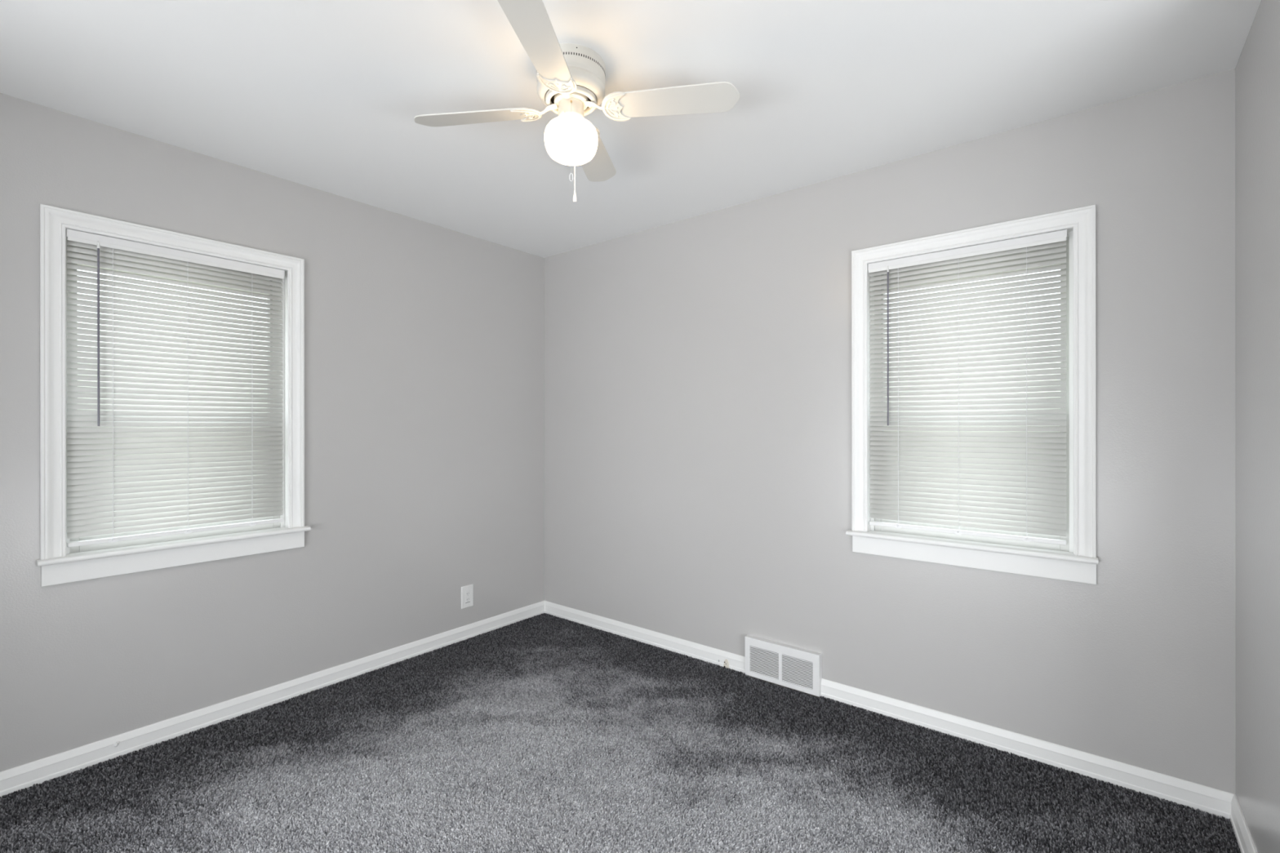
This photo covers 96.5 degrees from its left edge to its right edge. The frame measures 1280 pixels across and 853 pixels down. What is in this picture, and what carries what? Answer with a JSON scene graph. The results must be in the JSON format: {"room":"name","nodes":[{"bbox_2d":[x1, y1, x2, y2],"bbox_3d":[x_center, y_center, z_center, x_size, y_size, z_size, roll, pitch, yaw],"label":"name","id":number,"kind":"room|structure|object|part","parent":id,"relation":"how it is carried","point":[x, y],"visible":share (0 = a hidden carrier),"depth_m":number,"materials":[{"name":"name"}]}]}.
{"room":"empty bedroom","nodes":[
{"label":"empty bedroom","id":0,"kind":"room"},
{"bbox_2d":[0,93,544,772],"bbox_3d":[-1.750,0.059,2.699,0.150,2.440,3.600,0,0,39],"label":"wall","id":1,"kind":"structure","parent":0,"point":[424,341],"depth_m":2.79,"materials":[{"name":"grey paint"}]},
{"bbox_2d":[36,204,311,586],"bbox_3d":[-1.941,-0.112,2.446,0.228,1.375,0.899,0,0,39],"label":"window","id":2,"kind":"structure","parent":1,"relation":"in","point":[59,563],"depth_m":2.24,"materials":[{"name":"white paint"}]},
{"bbox_3d":[-1.976,-0.372,2.469,0.035,0.722,0.741,0,0,39],"label":"sash","id":3,"kind":"part","parent":2,"relation":"part of","materials":[{"name":"white plastic"}]},
{"bbox_3d":[-1.946,0.218,2.446,0.035,0.529,0.741,0,0,39],"label":"sash","id":4,"kind":"part","parent":2,"relation":"part of","materials":[{"name":"white plastic"}]},
{"bbox_2d":[66,228,284,547],"bbox_3d":[-1.901,-0.141,2.403,0.040,1.183,0.726,0,0,39],"label":"window blind","id":5,"kind":"object","parent":2,"relation":"attached to","point":[123,502],"visible":1,"depth_m":2.36,"materials":[{"name":"white plastic"}]},
{"bbox_3d":[-2.052,-0.135,2.224,0.022,1.136,0.003,0,0,39],"label":"ladder cord","id":6,"kind":"part","parent":5,"relation":"part of","materials":[{"name":"white fabric"}]},
{"bbox_3d":[-1.906,0.441,2.406,0.024,0.017,0.720,0,0,39],"label":"rail","id":7,"kind":"part","parent":5,"relation":"part of","materials":[{"name":"white plastic"}]},
{"bbox_3d":[-1.906,-0.135,2.406,0.022,1.136,0.003,0,0,39],"label":"ladder cord","id":8,"kind":"part","parent":5,"relation":"part of","materials":[{"name":"white fabric"}]},
{"bbox_3d":[-1.760,-0.135,2.589,0.022,1.136,0.003,0,0,39],"label":"ladder cord","id":9,"kind":"part","parent":5,"relation":"part of","materials":[{"name":"white fabric"}]},
{"bbox_2d":[0,600,544,797],"bbox_3d":[-1.683,1.246,2.646,0.019,0.090,3.300,0,0,39],"label":"baseboard","id":10,"kind":"structure","parent":1,"relation":"attached to","point":[38,771],"depth_m":2.50,"materials":[{"name":"white paint"}]},
{"bbox_2d":[461,583,473,608],"bbox_3d":[-1.042,1.028,3.454,0.008,0.133,0.085,0,0,39],"label":"wall outlet","id":11,"kind":"object","parent":1,"relation":"attached to","point":[467,592],"visible":1,"depth_m":3.45,"materials":[{"name":"white plastic"}]},
{"bbox_2d":[465,591,470,602],"bbox_3d":[-1.040,1.028,3.453,0.002,0.067,0.033,0,0,39],"label":"receptacle","id":12,"kind":"object","parent":11,"relation":"attached to","point":[467,593],"depth_m":3.45,"materials":[{"name":"grey plastic"}]},
{"bbox_2d":[0,0,1261,257],"bbox_3d":[-0.394,-1.212,1.612,3.627,0.100,3.600,0,0,39],"label":"ceiling","id":13,"kind":"structure","parent":0,"point":[326,95],"depth_m":1.92,"materials":[{"name":"white paint"}]},
{"bbox_2d":[413,0,740,202],"bbox_3d":[-0.222,-0.957,1.842,0.791,0.411,0.790,0,0,-37],"label":"ceiling fan","id":14,"kind":"object","parent":13,"relation":"hanging from","point":[571,77],"visible":1,"depth_m":1.78,"materials":[{"name":"white metal"}]},
{"bbox_3d":[-0.551,-1.021,1.888,0.409,0.030,0.118,0,0,8],"label":"blade","id":15,"kind":"part","parent":14,"relation":"part of","materials":[{"name":"white laminate"}]},
{"bbox_3d":[-0.268,-1.022,1.513,0.118,0.030,0.409,0,0,8],"label":"blade","id":16,"kind":"part","parent":14,"relation":"part of","materials":[{"name":"white laminate"}]},
{"bbox_3d":[-0.306,-1.028,1.854,0.080,0.029,0.028,0,0,8],"label":"bracket arm","id":17,"kind":"part","parent":14,"relation":"part of","materials":[{"name":"white metal"}]},
{"bbox_3d":[-0.234,-1.028,1.758,0.028,0.029,0.080,0,0,8],"label":"bracket arm","id":18,"kind":"part","parent":14,"relation":"part of","materials":[{"name":"white metal"}]},
{"bbox_3d":[-0.213,-0.899,1.774,0.002,0.244,0.045,0,0,-7],"label":"pull chain","id":19,"kind":"part","parent":14,"relation":"part of","materials":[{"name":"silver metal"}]},
{"bbox_3d":[-0.222,-0.923,1.842,0.172,0.127,0.172,0,0,39],"label":"light globe","id":20,"kind":"part","parent":14,"relation":"part of","materials":[{"name":"white glass"}]},
{"bbox_3d":[-0.218,-0.903,1.907,0.004,0.221,0.051,0,0,-4],"label":"pull chain","id":21,"kind":"part","parent":14,"relation":"part of","materials":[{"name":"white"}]},
{"bbox_3d":[-0.220,-0.777,1.931,0.013,0.040,0.013,0,0,39],"label":"pull knob","id":22,"kind":"part","parent":14,"relation":"part of","materials":[{"name":"white plastic"}]},
{"bbox_3d":[-0.137,-1.028,1.830,0.080,0.029,0.028,0,0,8],"label":"bracket arm","id":23,"kind":"part","parent":14,"relation":"part of","materials":[{"name":"white metal"}]},
{"bbox_3d":[-0.176,-1.022,2.171,0.118,0.030,0.409,0,0,8],"label":"blade","id":24,"kind":"part","parent":14,"relation":"part of","materials":[{"name":"white laminate"}]},
{"bbox_3d":[0.107,-1.022,1.796,0.409,0.030,0.118,0,0,8],"label":"blade","id":25,"kind":"part","parent":14,"relation":"part of","materials":[{"name":"white laminate"}]},
{"bbox_2d":[544,68,1235,794],"bbox_3d":[0.744,0.057,2.911,3.477,2.440,0.150,0,0,39],"label":"wall","id":26,"kind":"structure","parent":0,"point":[698,369],"depth_m":2.51,"materials":[{"name":"grey paint"}]},
{"bbox_2d":[745,635,822,697],"bbox_3d":[0.702,1.178,2.829,0.394,0.196,0.033,0,0,39],"label":"air vent","id":27,"kind":"object","parent":26,"relation":"in","point":[794,668],"visible":1,"depth_m":2.81,"materials":[{"name":"white metal"}]},
{"bbox_2d":[544,600,1234,819],"bbox_3d":[0.633,1.243,2.892,3.327,0.090,0.020,0,0,39],"label":"baseboard","id":28,"kind":"structure","parent":26,"relation":"attached to","point":[1212,801],"depth_m":2.30,"materials":[{"name":"white paint"}]},
{"bbox_2d":[845,204,1097,584],"bbox_3d":[1.357,-0.115,2.409,0.896,1.375,0.228,0,0,39],"label":"window","id":29,"kind":"structure","parent":26,"relation":"in","point":[1077,561],"depth_m":2.23,"materials":[{"name":"white paint"}]},
{"bbox_2d":[867,229,1067,545],"bbox_3d":[1.318,-0.144,2.365,0.721,1.183,0.040,0,0,39],"label":"window blind","id":30,"kind":"object","parent":29,"relation":"attached to","point":[1018,493],"visible":1,"depth_m":2.34,"materials":[{"name":"white plastic"}]},
{"bbox_3d":[1.139,-0.138,2.515,0.003,1.136,0.022,0,0,39],"label":"ladder cord","id":31,"kind":"part","parent":30,"relation":"part of","materials":[{"name":"white fabric"}]},
{"bbox_3d":[1.322,-0.138,2.369,0.003,1.136,0.022,0,0,39],"label":"ladder cord","id":32,"kind":"part","parent":30,"relation":"part of","materials":[{"name":"white fabric"}]},
{"bbox_3d":[1.323,0.438,2.369,0.715,0.017,0.024,0,0,39],"label":"rail","id":33,"kind":"part","parent":30,"relation":"part of","materials":[{"name":"white plastic"}]},
{"bbox_3d":[1.505,-0.138,2.223,0.003,1.136,0.022,0,0,39],"label":"ladder cord","id":34,"kind":"part","parent":30,"relation":"part of","materials":[{"name":"white fabric"}]},
{"bbox_3d":[1.387,-0.375,2.437,0.741,0.722,0.035,0,0,39],"label":"sash","id":35,"kind":"part","parent":29,"relation":"part of","materials":[{"name":"white plastic"}]},
{"bbox_3d":[1.364,0.215,2.408,0.741,0.529,0.035,0,0,39],"label":"sash","id":36,"kind":"part","parent":29,"relation":"part of","materials":[{"name":"white plastic"}]},
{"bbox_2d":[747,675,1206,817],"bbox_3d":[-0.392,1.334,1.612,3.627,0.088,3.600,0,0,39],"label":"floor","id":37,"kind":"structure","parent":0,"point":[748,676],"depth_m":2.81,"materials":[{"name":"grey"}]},
{"bbox_2d":[0,613,1240,852],"bbox_3d":[-0.393,1.278,1.612,3.313,0.018,3.285,0,0,39],"label":"carpet","id":38,"kind":"object","parent":37,"relation":"on","point":[543,733],"visible":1,"depth_m":2.06,"materials":[{"name":"grey carpet"}]},
{"bbox_2d":[1235,0,1279,852],"bbox_3d":[0.916,0.057,0.466,0.150,2.440,3.450,0,0,39],"label":"wall","id":39,"kind":"structure","parent":0,"point":[1257,69],"depth_m":1.59,"materials":[{"name":"grey paint"}]},
{"bbox_2d":[1230,794,1257,852],"bbox_3d":[0.900,1.243,0.577,0.016,0.090,3.300,0,0,39],"label":"baseboard","id":40,"kind":"structure","parent":39,"relation":"attached to","point":[1245,842],"depth_m":1.74,"materials":[{"name":"white paint"}]}
]}

